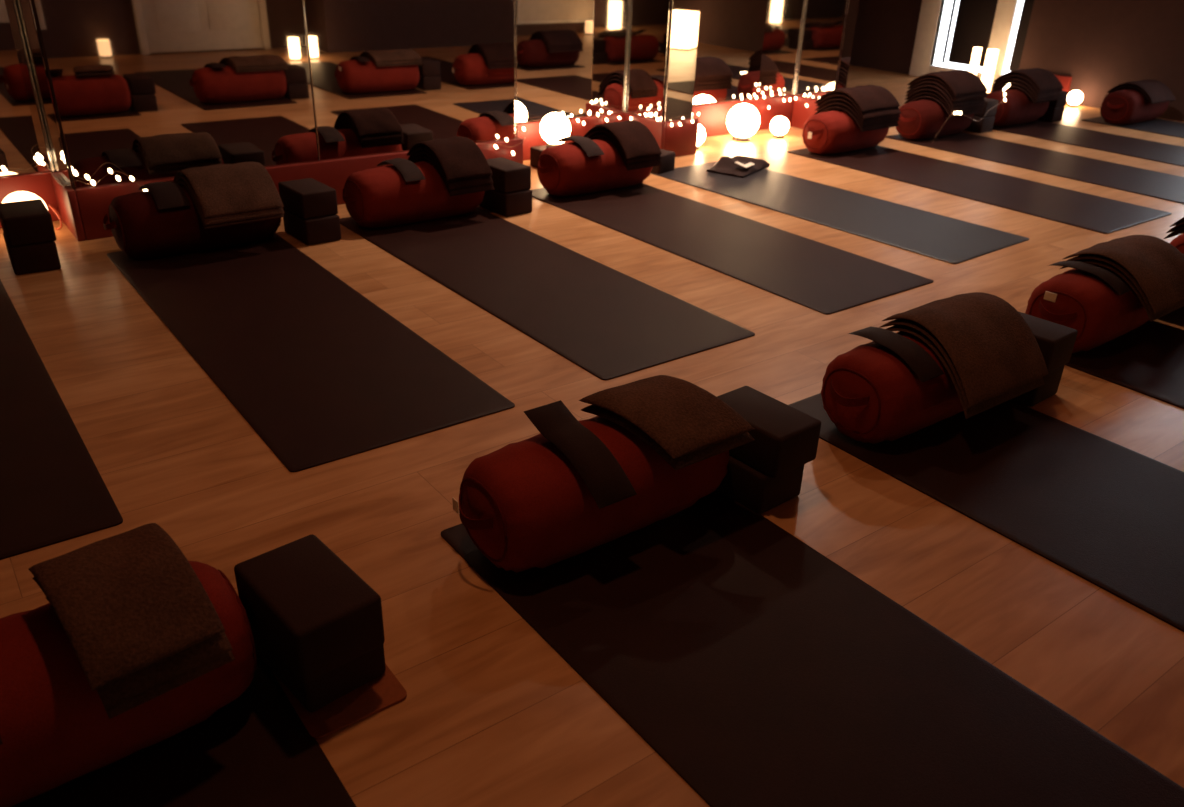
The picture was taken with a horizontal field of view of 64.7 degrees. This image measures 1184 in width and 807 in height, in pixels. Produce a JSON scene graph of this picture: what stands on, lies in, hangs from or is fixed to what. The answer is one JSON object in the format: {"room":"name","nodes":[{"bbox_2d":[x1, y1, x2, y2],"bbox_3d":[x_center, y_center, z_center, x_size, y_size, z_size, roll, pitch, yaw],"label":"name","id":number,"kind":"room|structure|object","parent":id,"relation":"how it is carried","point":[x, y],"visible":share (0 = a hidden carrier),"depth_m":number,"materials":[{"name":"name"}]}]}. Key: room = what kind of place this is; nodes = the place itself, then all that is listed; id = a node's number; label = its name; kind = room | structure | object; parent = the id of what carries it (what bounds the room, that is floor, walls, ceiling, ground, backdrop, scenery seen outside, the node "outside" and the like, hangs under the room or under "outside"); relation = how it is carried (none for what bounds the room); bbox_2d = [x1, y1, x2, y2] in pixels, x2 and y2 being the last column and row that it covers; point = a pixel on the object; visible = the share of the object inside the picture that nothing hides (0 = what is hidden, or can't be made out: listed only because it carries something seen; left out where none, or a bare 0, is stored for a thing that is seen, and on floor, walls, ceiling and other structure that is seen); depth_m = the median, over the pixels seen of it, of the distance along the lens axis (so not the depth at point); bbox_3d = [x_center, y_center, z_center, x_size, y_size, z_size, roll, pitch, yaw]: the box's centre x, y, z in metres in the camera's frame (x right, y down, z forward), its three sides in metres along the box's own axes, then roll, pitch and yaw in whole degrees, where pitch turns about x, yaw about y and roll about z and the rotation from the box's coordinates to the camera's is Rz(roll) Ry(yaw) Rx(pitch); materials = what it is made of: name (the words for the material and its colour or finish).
{"room":"exercise studio","nodes":[
{"label":"exercise studio","id":0,"kind":"room"},
{"bbox_2d":[0,0,848,189],"bbox_3d":[-2.123,-2.450,4.285,7.450,2.600,2.542,-17,33,-33],"label":"wall","id":1,"kind":"structure","parent":0,"point":[32,1],"depth_m":3.51,"materials":[{"name":"red paint"}]},
{"bbox_2d":[0,0,54,175],"bbox_3d":[-2.500,-1.684,3.044,0.950,1.954,0.006,-17,33,-33],"label":"mirror panel","id":2,"kind":"object","parent":1,"relation":"attached to","point":[22,140],"visible":1,"depth_m":3.59,"materials":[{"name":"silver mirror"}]},
{"bbox_2d":[0,171,59,227],"bbox_3d":[-2.527,-0.723,3.527,0.960,0.195,0.030,-17,33,-33],"label":"baseboard","id":3,"kind":"structure","parent":1,"relation":"attached to","point":[40,184],"depth_m":3.70,"materials":[{"name":"red paint"}]},
{"bbox_2d":[12,0,54,171],"bbox_3d":[-2.120,-1.796,3.289,0.011,1.954,0.011,-17,33,-33],"label":"trim","id":4,"kind":"structure","parent":1,"relation":"attached to","point":[14,1],"depth_m":3.58,"materials":[{"name":"silver metal"}]},
{"bbox_2d":[16,0,72,187],"bbox_3d":[-2.020,-1.739,3.184,0.006,1.954,0.320,-17,33,-33],"label":"mirror panel","id":5,"kind":"object","parent":1,"relation":"attached to","point":[25,8],"visible":1,"depth_m":3.46,"materials":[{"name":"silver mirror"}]},
{"bbox_2d":[51,172,85,240],"bbox_3d":[-2.046,-0.770,3.652,0.030,0.195,0.330,-17,33,-33],"label":"baseboard","id":6,"kind":"structure","parent":1,"relation":"attached to","point":[66,197],"depth_m":3.57,"materials":[{"name":"red paint"}]},
{"bbox_2d":[3,155,147,190],"bbox_3d":[-1.981,-0.854,3.569,0.756,0.124,0.207,9,28,13],"label":"string","id":7,"kind":"object","parent":1,"relation":"attached to","point":[40,162],"visible":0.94,"depth_m":3.56,"materials":[{"name":"white plastic"}]},
{"bbox_2d":[34,0,318,187],"bbox_3d":[-1.531,-1.798,3.331,0.953,1.954,0.006,-17,33,-33],"label":"mirror panel","id":8,"kind":"object","parent":1,"relation":"attached to","point":[144,90],"visible":0.86,"depth_m":3.59,"materials":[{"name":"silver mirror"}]},
{"bbox_2d":[75,138,522,239],"bbox_3d":[-1.146,-0.965,4.092,1.990,0.195,0.030,-17,33,-33],"label":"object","id":9,"kind":"structure","parent":1,"relation":"attached to","point":[93,202],"depth_m":3.99,"materials":[{"name":"red paint"}]},
{"bbox_2d":[303,0,320,160],"bbox_3d":[-1.142,-1.914,3.584,0.004,1.954,0.008,-17,33,-33],"label":"trim","id":10,"kind":"structure","parent":1,"relation":"attached to","point":[303,0],"depth_m":3.88,"materials":[{"name":"silver metal"}]},
{"bbox_2d":[305,0,514,160],"bbox_3d":[-0.747,-2.041,3.860,0.993,1.954,0.006,-17,33,-33],"label":"mirror panel","id":11,"kind":"object","parent":1,"relation":"attached to","point":[389,76],"visible":0.86,"depth_m":4.12,"materials":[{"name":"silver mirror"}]},
{"bbox_2d":[515,112,626,160],"bbox_3d":[-0.186,-1.451,5.104,0.950,0.195,0.030,-17,33,-33],"label":"baseboard","id":12,"kind":"structure","parent":1,"relation":"attached to","point":[532,135],"depth_m":5.10,"materials":[{"name":"red paint"}]},
{"bbox_2d":[514,0,628,122],"bbox_3d":[-0.161,-2.411,4.620,0.935,1.954,0.006,-17,33,-33],"label":"mirror panel","id":13,"kind":"object","parent":1,"relation":"attached to","point":[571,54],"visible":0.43,"depth_m":4.97,"materials":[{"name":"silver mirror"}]},
{"bbox_2d":[494,111,663,155],"bbox_3d":[-0.229,-1.397,4.813,1.338,0.104,0.362,-17,33,-33],"label":"string","id":14,"kind":"object","parent":1,"relation":"attached to","point":[589,113],"visible":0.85,"depth_m":5.09,"materials":[{"name":"white plastic"}]},
{"bbox_2d":[624,0,630,111],"bbox_3d":[0.217,-2.523,4.864,0.011,1.954,0.011,-17,33,-33],"label":"trim","id":15,"kind":"structure","parent":1,"relation":"attached to","point":[629,0],"depth_m":5.17,"materials":[{"name":"silver metal"}]},
{"bbox_2d":[625,113,665,149],"bbox_3d":[0.291,-1.497,5.226,0.030,0.195,0.330,-17,33,-33],"label":"baseboard","id":16,"kind":"structure","parent":1,"relation":"attached to","point":[657,128],"depth_m":5.12,"materials":[{"name":"red paint"}]},
{"bbox_2d":[626,0,669,120],"bbox_3d":[0.317,-2.466,4.759,0.006,1.954,0.320,-17,33,-33],"label":"mirror panel","id":17,"kind":"object","parent":1,"relation":"attached to","point":[649,19],"visible":1,"depth_m":5.05,"materials":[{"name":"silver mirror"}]},
{"bbox_2d":[664,118,698,156],"bbox_3d":[0.488,-1.473,5.193,0.240,0.195,0.030,-17,33,-33],"label":"baseboard","id":18,"kind":"structure","parent":1,"relation":"attached to","point":[682,140],"depth_m":5.18,"materials":[{"name":"red paint"}]},
{"bbox_2d":[664,0,700,120],"bbox_3d":[0.502,-2.429,4.701,0.203,1.954,0.006,-17,33,-33],"label":"mirror panel","id":19,"kind":"object","parent":1,"relation":"attached to","point":[686,13],"visible":1,"depth_m":5.00,"materials":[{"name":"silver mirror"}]},
{"bbox_2d":[692,95,795,136],"bbox_3d":[0.842,-1.770,5.797,1.190,0.195,0.030,-17,33,-33],"label":"baseboard","id":20,"kind":"structure","parent":1,"relation":"attached to","point":[713,116],"depth_m":5.80,"materials":[{"name":"red paint"}]},
{"bbox_2d":[693,0,804,104],"bbox_3d":[0.869,-2.731,5.314,1.170,1.954,0.006,-17,33,-33],"label":"mirror panel","id":21,"kind":"object","parent":1,"relation":"attached to","point":[745,48],"visible":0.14,"depth_m":5.68,"materials":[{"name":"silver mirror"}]},
{"bbox_2d":[791,95,818,128],"bbox_3d":[1.415,-1.846,5.984,0.030,0.195,0.330,-17,33,-33],"label":"baseboard","id":22,"kind":"structure","parent":1,"relation":"attached to","point":[801,113],"depth_m":6.03,"materials":[{"name":"red paint"}]},
{"bbox_2d":[795,0,847,98],"bbox_3d":[1.441,-2.815,5.516,0.006,1.954,0.320,-17,33,-33],"label":"mirror panel","id":23,"kind":"object","parent":1,"relation":"attached to","point":[824,20],"visible":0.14,"depth_m":5.82,"materials":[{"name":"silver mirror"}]},
{"bbox_2d":[836,0,858,88],"bbox_3d":[1.582,-2.765,5.429,0.093,1.954,0.006,-17,33,-33],"label":"mirror panel","id":24,"kind":"object","parent":1,"relation":"attached to","point":[852,9],"visible":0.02,"depth_m":5.71,"materials":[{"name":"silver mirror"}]},
{"bbox_2d":[0,65,1183,806],"bbox_3d":[0.679,-0.578,3.761,10.650,0.080,8.050,-17,33,-33],"label":"floor","id":25,"kind":"structure","parent":0,"point":[491,714],"depth_m":2.10,"materials":[{"name":"brown wood"}]},
{"bbox_2d":[2,191,47,209],"bbox_3d":[-2.171,-0.726,3.580,0.160,0.171,0.160,-17,33,-33],"label":"globe lamp","id":26,"kind":"object","parent":25,"relation":"on","point":[19,195],"visible":0.26,"depth_m":3.52,"materials":[{"name":"beige"}]},
{"bbox_2d":[3,232,60,274],"bbox_3d":[-1.987,-0.544,3.317,0.144,0.100,0.224,-15,32,-30],"label":"brick","id":27,"kind":"object","parent":25,"relation":"on","point":[39,257],"visible":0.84,"depth_m":3.23,"materials":[{"name":"black plastic"}]},
{"bbox_2d":[0,199,55,246],"bbox_3d":[-1.981,-0.635,3.274,0.144,0.100,0.224,-16,32,-31],"label":"brick","id":28,"kind":"object","parent":27,"relation":"on","point":[27,222],"visible":1,"depth_m":3.20,"materials":[{"name":"black plastic"}]},
{"bbox_2d":[0,280,122,559],"bbox_3d":[-1.772,-0.033,2.438,0.610,0.006,1.860,-17,33,-33],"label":"yoga mat","id":29,"kind":"object","parent":25,"relation":"on","point":[52,490],"visible":1,"depth_m":2.14,"materials":[{"name":"grey rubber"}]},
{"bbox_2d":[11,653,355,806],"bbox_3d":[-0.360,0.798,0.911,0.610,0.006,1.825,-17,33,-33],"label":"yoga mat","id":30,"kind":"object","parent":25,"relation":"on","point":[255,750],"visible":0.41,"depth_m":1.39,"materials":[{"name":"grey rubber"}]},
{"bbox_2d":[0,561,256,806],"bbox_3d":[-0.812,0.426,1.351,0.622,0.226,0.255,-18,33,-34],"label":"bolster","id":31,"kind":"object","parent":30,"relation":"on","point":[55,730],"visible":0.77,"depth_m":1.30,"materials":[{"name":"red fabric"}]},
{"bbox_2d":[28,523,234,718],"bbox_3d":[-0.662,0.294,1.342,0.184,0.140,0.243,-22,35,-38],"label":"folded blanket","id":32,"kind":"object","parent":31,"relation":"on","point":[140,624],"visible":1,"depth_m":1.29,"materials":[{"name":"brown fabric"}]},
{"bbox_2d":[107,233,514,471],"bbox_3d":[-0.997,-0.274,2.960,0.610,0.006,1.860,-17,33,-33],"label":"yoga mat","id":33,"kind":"object","parent":25,"relation":"on","point":[320,372],"visible":0.89,"depth_m":2.71,"materials":[{"name":"grey rubber"}]},
{"bbox_2d":[103,186,280,258],"bbox_3d":[-1.488,-0.699,3.498,0.622,0.226,0.255,-18,33,-34],"label":"bolster","id":34,"kind":"object","parent":33,"relation":"on","point":[141,230],"visible":0.62,"depth_m":3.36,"materials":[{"name":"red fabric"}]},
{"bbox_2d":[138,181,190,209],"bbox_3d":[-1.560,-0.771,3.401,0.110,0.058,0.259,-18,33,-34],"label":"pillow","id":35,"kind":"object","parent":34,"relation":"on","point":[167,194],"visible":1,"depth_m":3.34,"materials":[{"name":"fabric"}]},
{"bbox_2d":[173,162,284,228],"bbox_3d":[-1.372,-0.804,3.509,0.296,0.170,0.360,-18,33,-34],"label":"folded blanket","id":36,"kind":"object","parent":34,"relation":"on","point":[244,192],"visible":0.97,"depth_m":3.42,"materials":[{"name":"brown fabric"}]},
{"bbox_2d":[283,208,340,244],"bbox_3d":[-1.110,-0.712,3.703,0.144,0.100,0.224,-19,34,-35],"label":"brick","id":37,"kind":"object","parent":25,"relation":"on","point":[323,229],"visible":0.81,"depth_m":3.63,"materials":[{"name":"black plastic"}]},
{"bbox_2d":[278,178,337,218],"bbox_3d":[-1.113,-0.805,3.664,0.144,0.100,0.224,-19,34,-35],"label":"brick","id":38,"kind":"object","parent":37,"relation":"on","point":[307,198],"visible":0.89,"depth_m":3.60,"materials":[{"name":"black plastic"}]},
{"bbox_2d":[271,664,406,739],"bbox_3d":[-0.451,0.447,1.592,0.164,0.006,0.288,-17,33,-33],"label":"sheet","id":39,"kind":"object","parent":25,"relation":"on","point":[385,691],"visible":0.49,"depth_m":1.51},
{"bbox_2d":[250,622,385,712],"bbox_3d":[-0.471,0.393,1.578,0.144,0.100,0.224,-22,36,-38],"label":"brick","id":40,"kind":"object","parent":39,"relation":"on","point":[334,684],"visible":0.28,"depth_m":1.51,"materials":[{"name":"black plastic"}]},
{"bbox_2d":[234,534,384,682],"bbox_3d":[-0.453,0.322,1.498,0.144,0.100,0.224,-21,35,-37],"label":"brick","id":41,"kind":"object","parent":40,"relation":"on","point":[317,614],"visible":0.91,"depth_m":1.45,"materials":[{"name":"black plastic"}]},
{"bbox_2d":[479,189,531,216],"bbox_3d":[-0.386,-0.909,4.136,0.144,0.100,0.224,-20,34,-36],"label":"brick","id":42,"kind":"object","parent":25,"relation":"on","point":[518,202],"visible":0.64,"depth_m":4.06,"materials":[{"name":"black plastic"}]},
{"bbox_2d":[486,157,530,192],"bbox_3d":[-0.389,-1.002,4.097,0.144,0.100,0.224,-20,34,-36],"label":"brick","id":43,"kind":"object","parent":42,"relation":"on","point":[508,176],"visible":0.7,"depth_m":4.02,"materials":[{"name":"black plastic"}]},
{"bbox_2d":[340,207,754,379],"bbox_3d":[-0.282,-0.496,3.442,0.610,0.006,1.860,-18,33,-33],"label":"yoga mat","id":44,"kind":"object","parent":25,"relation":"on","point":[610,323],"visible":0.88,"depth_m":3.21,"materials":[{"name":"grey rubber"}]},
{"bbox_2d":[342,161,484,227],"bbox_3d":[-0.748,-0.889,3.920,0.622,0.226,0.255,-18,33,-34],"label":"bolster","id":45,"kind":"object","parent":44,"relation":"on","point":[379,197],"visible":0.76,"depth_m":3.78,"materials":[{"name":"red fabric"}]},
{"bbox_2d":[377,158,425,181],"bbox_3d":[-0.788,-0.972,3.844,0.090,0.058,0.259,-18,33,-34],"label":"pillow","id":46,"kind":"object","parent":45,"relation":"on","point":[410,172],"visible":1,"depth_m":3.79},
{"bbox_2d":[406,136,494,195],"bbox_3d":[-0.603,-1.021,3.954,0.222,0.187,0.354,-18,33,-34],"label":"folded blanket","id":47,"kind":"object","parent":45,"relation":"on","point":[461,164],"visible":0.91,"depth_m":3.86,"materials":[{"name":"black fabric"}]},
{"bbox_2d":[530,143,566,167],"bbox_3d":[-0.194,-1.295,4.902,0.224,0.100,0.144,-17,33,-33],"label":"brick","id":48,"kind":"object","parent":25,"relation":"on","point":[535,151],"visible":0.3,"depth_m":4.86,"materials":[{"name":"black plastic"}]},
{"bbox_2d":[540,112,570,146],"bbox_3d":[-0.190,-1.417,4.839,0.160,0.171,0.160,-17,33,-33],"label":"globe lamp","id":49,"kind":"object","parent":48,"relation":"on","point":[554,126],"visible":0.88,"depth_m":4.78,"materials":[{"name":"beige"}]},
{"bbox_2d":[651,149,674,173],"bbox_3d":[0.305,-1.276,4.900,0.224,0.100,0.144,22,33,33],"label":"brick","id":50,"kind":"object","parent":25,"relation":"on","point":[668,157],"visible":0.35,"depth_m":4.83,"materials":[{"name":"black plastic"}]},
{"bbox_2d":[532,183,933,314],"bbox_3d":[0.465,-0.729,3.945,0.610,0.006,1.860,-18,33,-33],"label":"yoga mat","id":51,"kind":"object","parent":25,"relation":"on","point":[817,276],"visible":0.89,"depth_m":3.73,"materials":[{"name":"grey rubber"}]},
{"bbox_2d":[537,138,652,196],"bbox_3d":[0.011,-1.136,4.453,0.622,0.226,0.255,-18,33,-34],"label":"bolster","id":52,"kind":"object","parent":51,"relation":"on","point":[562,169],"visible":0.75,"depth_m":4.31,"materials":[{"name":"red fabric"}]},
{"bbox_2d":[553,136,604,156],"bbox_3d":[-0.063,-1.213,4.362,0.095,0.060,0.275,-18,33,-34],"label":"pillow","id":53,"kind":"object","parent":52,"relation":"on","point":[589,146],"visible":1,"depth_m":4.30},
{"bbox_2d":[583,120,661,170],"bbox_3d":[0.142,-1.257,4.489,0.220,0.180,0.362,-18,33,-34],"label":"folded blanket","id":54,"kind":"object","parent":52,"relation":"on","point":[635,143],"visible":0.82,"depth_m":4.39,"materials":[{"name":"black fabric"}]},
{"bbox_2d":[727,103,759,140],"bbox_3d":[0.913,-1.702,5.649,0.200,0.211,0.200,-17,33,-33],"label":"globe lamp","id":55,"kind":"object","parent":25,"relation":"on","point":[743,120],"visible":1,"depth_m":5.58,"materials":[{"name":"beige"}]},
{"bbox_2d":[717,454,803,513],"bbox_3d":[0.350,0.143,2.134,0.144,0.100,0.224,-19,34,-35],"label":"brick","id":56,"kind":"object","parent":25,"relation":"on","point":[745,484],"visible":0.45,"depth_m":2.05,"materials":[{"name":"black plastic"}]},
{"bbox_2d":[717,386,820,477],"bbox_3d":[0.373,0.059,2.079,0.144,0.100,0.224,-19,34,-35],"label":"brick","id":57,"kind":"object","parent":56,"relation":"on","point":[786,437],"visible":0.63,"depth_m":2.01,"materials":[{"name":"black plastic"}]},
{"bbox_2d":[770,116,788,137],"bbox_3d":[1.156,-1.707,5.767,0.116,0.127,0.116,-17,33,-33],"label":"globe lamp","id":58,"kind":"object","parent":25,"relation":"on","point":[779,125],"visible":1,"depth_m":5.73,"materials":[{"name":"beige"}]},
{"bbox_2d":[441,489,1183,806],"bbox_3d":[0.467,0.541,1.469,0.610,0.006,1.825,-17,33,-33],"label":"yoga mat","id":59,"kind":"object","parent":25,"relation":"on","point":[762,670],"visible":0.79,"depth_m":1.59,"materials":[{"name":"grey rubber"}]},
{"bbox_2d":[452,416,729,572],"bbox_3d":[0.007,0.154,1.936,0.622,0.226,0.255,-17,33,-33],"label":"bolster","id":60,"kind":"object","parent":59,"relation":"on","point":[524,505],"visible":0.64,"depth_m":1.79,"materials":[{"name":"red fabric"}]},
{"bbox_2d":[523,400,636,508],"bbox_3d":[-0.025,0.095,1.813,0.090,0.111,0.237,-21,35,-37],"label":"pillow","id":61,"kind":"object","parent":60,"relation":"on","point":[604,477],"visible":1,"depth_m":1.78,"materials":[{"name":"fabric"}]},
{"bbox_2d":[579,375,754,470],"bbox_3d":[0.155,0.025,1.926,0.272,0.088,0.250,-17,33,-33],"label":"folded blanket","id":62,"kind":"object","parent":60,"relation":"on","point":[683,422],"visible":1,"depth_m":1.88,"materials":[{"name":"brown fabric"}]},
{"bbox_2d":[651,161,1028,263],"bbox_3d":[1.086,-0.950,4.419,0.590,0.006,1.760,-19,34,-35],"label":"yoga mat","id":63,"kind":"object","parent":25,"relation":"on","point":[929,234],"visible":0.91,"depth_m":4.25,"materials":[{"name":"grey rubber"}]},
{"bbox_2d":[707,155,769,177],"bbox_3d":[0.778,-1.272,4.948,0.210,0.063,0.330,18,31,29],"label":"pouch","id":64,"kind":"object","parent":63,"relation":"on","point":[737,166],"visible":1,"depth_m":4.90,"materials":[{"name":"fabric"}]},
{"bbox_2d":[969,47,981,74],"bbox_3d":[3.151,-2.761,7.725,0.069,0.340,0.069,-17,33,-33],"label":"candle lantern","id":65,"kind":"object","parent":25,"relation":"on","point":[975,58],"visible":0.51,"depth_m":7.67,"materials":[{"name":"beige"}]},
{"bbox_2d":[787,145,1170,233],"bbox_3d":[1.940,-1.181,4.928,0.630,0.006,1.880,-17,33,-33],"label":"yoga mat","id":66,"kind":"object","parent":25,"relation":"on","point":[1095,213],"visible":0.89,"depth_m":4.75,"materials":[{"name":"grey rubber"}]},
{"bbox_2d":[802,109,888,154],"bbox_3d":[1.472,-1.596,5.448,0.630,0.226,0.255,-19,34,-35],"label":"bolster","id":67,"kind":"object","parent":66,"relation":"on","point":[833,131],"visible":0.81,"depth_m":5.30,"materials":[{"name":"red fabric"}]},
{"bbox_2d":[814,85,900,131],"bbox_3d":[1.548,-1.733,5.435,0.364,0.210,0.358,-19,34,-35],"label":"folded blanket","id":68,"kind":"object","parent":67,"relation":"on","point":[872,107],"visible":0.95,"depth_m":5.33,"materials":[{"name":"black fabric"}]},
{"bbox_2d":[964,116,994,132],"bbox_3d":[2.530,-1.872,6.211,0.144,0.100,0.224,-18,33,-34],"label":"brick","id":69,"kind":"object","parent":25,"relation":"on","point":[985,124],"visible":0.52,"depth_m":6.13,"materials":[{"name":"black plastic"}]},
{"bbox_2d":[974,98,998,116],"bbox_3d":[2.533,-1.961,6.166,0.144,0.100,0.224,-18,33,-34],"label":"brick","id":70,"kind":"object","parent":69,"relation":"on","point":[989,103],"visible":0.44,"depth_m":6.08,"materials":[{"name":"black plastic"}]},
{"bbox_2d":[789,393,1183,631],"bbox_3d":[1.265,0.293,2.006,0.613,0.006,1.825,-17,33,-33],"label":"yoga mat","id":71,"kind":"object","parent":25,"relation":"on","point":[1110,514],"visible":0.68,"depth_m":2.17,"materials":[{"name":"grey rubber"}]},
{"bbox_2d":[821,331,962,443],"bbox_3d":[0.852,-0.075,2.439,0.622,0.226,0.255,-17,33,-33],"label":"bolster","id":72,"kind":"object","parent":71,"relation":"on","point":[871,395],"visible":0.59,"depth_m":2.27,"materials":[{"name":"red fabric"}]},
{"bbox_2d":[848,326,943,381],"bbox_3d":[0.750,-0.132,2.310,0.090,0.060,0.232,-17,33,-33],"label":"pillow","id":73,"kind":"object","parent":72,"relation":"on","point":[920,361],"visible":1,"depth_m":2.27,"materials":[{"name":"fabric"}]},
{"bbox_2d":[879,292,1048,418],"bbox_3d":[0.966,-0.156,2.427,0.410,0.179,0.335,-17,33,-33],"label":"folded blanket","id":74,"kind":"object","parent":72,"relation":"on","point":[991,356],"visible":0.99,"depth_m":2.34,"materials":[{"name":"brown fabric"}]},
{"bbox_2d":[981,49,998,93],"bbox_3d":[3.235,-2.707,7.626,0.090,0.340,0.090,-17,33,-33],"label":"candle lantern","id":75,"kind":"object","parent":25,"relation":"on","point":[992,54],"visible":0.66,"depth_m":7.58,"materials":[{"name":"beige"}]},
{"bbox_2d":[885,132,1183,203],"bbox_3d":[2.640,-1.402,5.405,0.610,0.006,1.870,-17,33,-33],"label":"yoga mat","id":76,"kind":"object","parent":25,"relation":"on","point":[1150,183],"visible":0.89,"depth_m":5.32,"materials":[{"name":"grey rubber"}]},
{"bbox_2d":[896,98,973,139],"bbox_3d":[2.162,-1.810,5.913,0.622,0.226,0.255,-18,33,-34],"label":"bolster","id":77,"kind":"object","parent":76,"relation":"on","point":[924,118],"visible":0.72,"depth_m":5.76,"materials":[{"name":"red fabric"}]},
{"bbox_2d":[904,70,987,116],"bbox_3d":[2.234,-1.966,5.882,0.374,0.238,0.357,-18,33,-34],"label":"folded blanket","id":78,"kind":"object","parent":77,"relation":"on","point":[963,91],"visible":0.91,"depth_m":5.77,"materials":[{"name":"black fabric"}]},
{"bbox_2d":[1012,364,1064,405],"bbox_3d":[1.188,-0.092,2.649,0.144,0.100,0.224,-19,34,-35],"label":"brick","id":79,"kind":"object","parent":25,"relation":"on","point":[1035,396],"visible":0.3,"depth_m":2.57,"materials":[{"name":"black plastic"}]},
{"bbox_2d":[1018,311,1077,372],"bbox_3d":[1.197,-0.177,2.596,0.144,0.100,0.224,-20,34,-36],"label":"brick","id":80,"kind":"object","parent":79,"relation":"on","point":[1056,342],"visible":0.34,"depth_m":2.52,"materials":[{"name":"black plastic"}]},
{"bbox_2d":[1037,106,1064,122],"bbox_3d":[3.208,-2.071,6.646,0.144,0.100,0.224,-18,33,-34],"label":"brick","id":81,"kind":"object","parent":25,"relation":"on","point":[1052,114],"visible":0.46,"depth_m":6.56,"materials":[{"name":"black plastic"}]},
{"bbox_2d":[1067,90,1082,106],"bbox_3d":[3.714,-2.346,7.192,0.110,0.121,0.110,-17,33,-33],"label":"globe lamp","id":82,"kind":"object","parent":25,"relation":"on","point":[1075,97],"visible":1,"depth_m":7.16,"materials":[{"name":"beige"}]},
{"bbox_2d":[993,120,1183,166],"bbox_3d":[3.367,-1.628,5.895,0.600,0.006,1.870,-17,33,-33],"label":"yoga mat","id":83,"kind":"object","parent":25,"relation":"on","point":[1102,141],"visible":0.85,"depth_m":5.98,"materials":[{"name":"grey rubber"}]},
{"bbox_2d":[985,88,1048,126],"bbox_3d":[2.876,-2.032,6.395,0.622,0.226,0.255,-18,33,-34],"label":"bolster","id":84,"kind":"object","parent":83,"relation":"on","point":[1018,108],"visible":0.61,"depth_m":6.25,"materials":[{"name":"red fabric"}]},
{"bbox_2d":[990,68,1063,103],"bbox_3d":[2.980,-2.184,6.398,0.327,0.196,0.357,-18,33,-34],"label":"folded blanket","id":85,"kind":"object","parent":84,"relation":"on","point":[1041,85],"visible":0.91,"depth_m":6.29,"materials":[{"name":"black fabric"}]},
{"bbox_2d":[1065,320,1183,408],"bbox_3d":[2.050,0.049,2.535,0.608,0.006,1.825,-17,33,-33],"label":"yoga mat","id":86,"kind":"object","parent":25,"relation":"on","point":[1148,359],"visible":0.42,"depth_m":2.84,"materials":[{"name":"grey rubber"}]},
{"bbox_2d":[1025,264,1149,352],"bbox_3d":[1.625,-0.332,2.993,0.622,0.226,0.255,-18,33,-34],"label":"bolster","id":87,"kind":"object","parent":86,"relation":"on","point":[1080,300],"visible":0.59,"depth_m":2.82,"materials":[{"name":"red fabric"}]},
{"bbox_2d":[1048,261,1130,295],"bbox_3d":[1.530,-0.398,2.874,0.075,0.052,0.232,-18,33,-34],"label":"pillow","id":88,"kind":"object","parent":87,"relation":"on","point":[1116,283],"visible":1,"depth_m":2.83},
{"bbox_2d":[1060,235,1183,321],"bbox_3d":[1.732,-0.426,2.988,0.396,0.159,0.336,-18,33,-34],"label":"folded blanket","id":89,"kind":"object","parent":87,"relation":"on","point":[1151,266],"visible":0.94,"depth_m":2.89,"materials":[{"name":"brown fabric"}]},
{"bbox_2d":[1082,116,1183,137],"bbox_3d":[4.199,-1.801,6.290,0.590,0.006,1.570,-17,33,-33],"label":"yoga mat","id":90,"kind":"object","parent":25,"relation":"on","point":[1158,126],"visible":0.65,"depth_m":6.52,"materials":[{"name":"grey rubber"}]},
{"bbox_2d":[1100,88,1168,124],"bbox_3d":[3.836,-2.112,6.615,0.622,0.226,0.255,-17,33,-33],"label":"bolster","id":91,"kind":"object","parent":90,"relation":"on","point":[1125,106],"visible":0.77,"depth_m":6.47,"materials":[{"name":"red fabric"}]},
{"bbox_2d":[1106,79,1175,104],"bbox_3d":[3.876,-2.207,6.585,0.342,0.127,0.336,-17,33,-33],"label":"folded blanket","id":92,"kind":"object","parent":91,"relation":"on","point":[1155,91],"visible":0.88,"depth_m":6.49,"materials":[{"name":"black fabric"}]},
{"bbox_3d":[2.820,-0.190,3.054,0.610,0.006,1.825,-17,33,-33],"label":"yoga mat","id":93,"kind":"object","parent":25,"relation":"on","visible":0},
{"bbox_2d":[1170,233,1183,253],"bbox_3d":[2.371,-0.569,3.506,0.630,0.226,0.255,-18,33,-34],"label":"bolster","id":94,"kind":"object","parent":93,"relation":"on","point":[1178,242],"visible":0.21,"depth_m":3.38,"materials":[{"name":"red fabric"}]},
{"bbox_2d":[1164,217,1183,238],"bbox_3d":[2.446,-0.669,3.502,0.386,0.180,0.387,-18,33,-34],"label":"folded blanket","id":95,"kind":"object","parent":94,"relation":"on","point":[1178,229],"visible":1,"depth_m":3.52,"materials":[{"name":"black fabric"}]},
{"bbox_2d":[850,0,1183,121],"bbox_3d":[4.607,-3.120,6.046,0.300,2.600,7.350,-17,33,-33],"label":"wall","id":96,"kind":"structure","parent":0,"point":[1103,45],"depth_m":7.17,"materials":[{"name":"brown paint"}]},
{"bbox_2d":[909,0,1033,87],"bbox_3d":[3.331,-3.690,7.620,0.059,2.100,1.290,-17,33,-33],"label":"window","id":97,"kind":"structure","parent":96,"relation":"in","point":[948,31],"depth_m":7.99,"materials":[{"name":"white plastic"}]},
{"bbox_2d":[948,0,997,66],"bbox_3d":[3.260,-3.749,7.665,0.006,1.840,0.358,-17,33,-33],"label":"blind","id":98,"kind":"object","parent":97,"relation":"attached to","point":[974,22],"depth_m":7.96,"materials":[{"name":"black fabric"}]},
{"bbox_2d":[1008,0,1033,70],"bbox_3d":[3.577,-3.545,7.288,0.006,1.840,0.253,-17,33,-33],"label":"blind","id":99,"kind":"object","parent":97,"relation":"attached to","point":[1026,6],"depth_m":7.65,"materials":[{"name":"fabric"}]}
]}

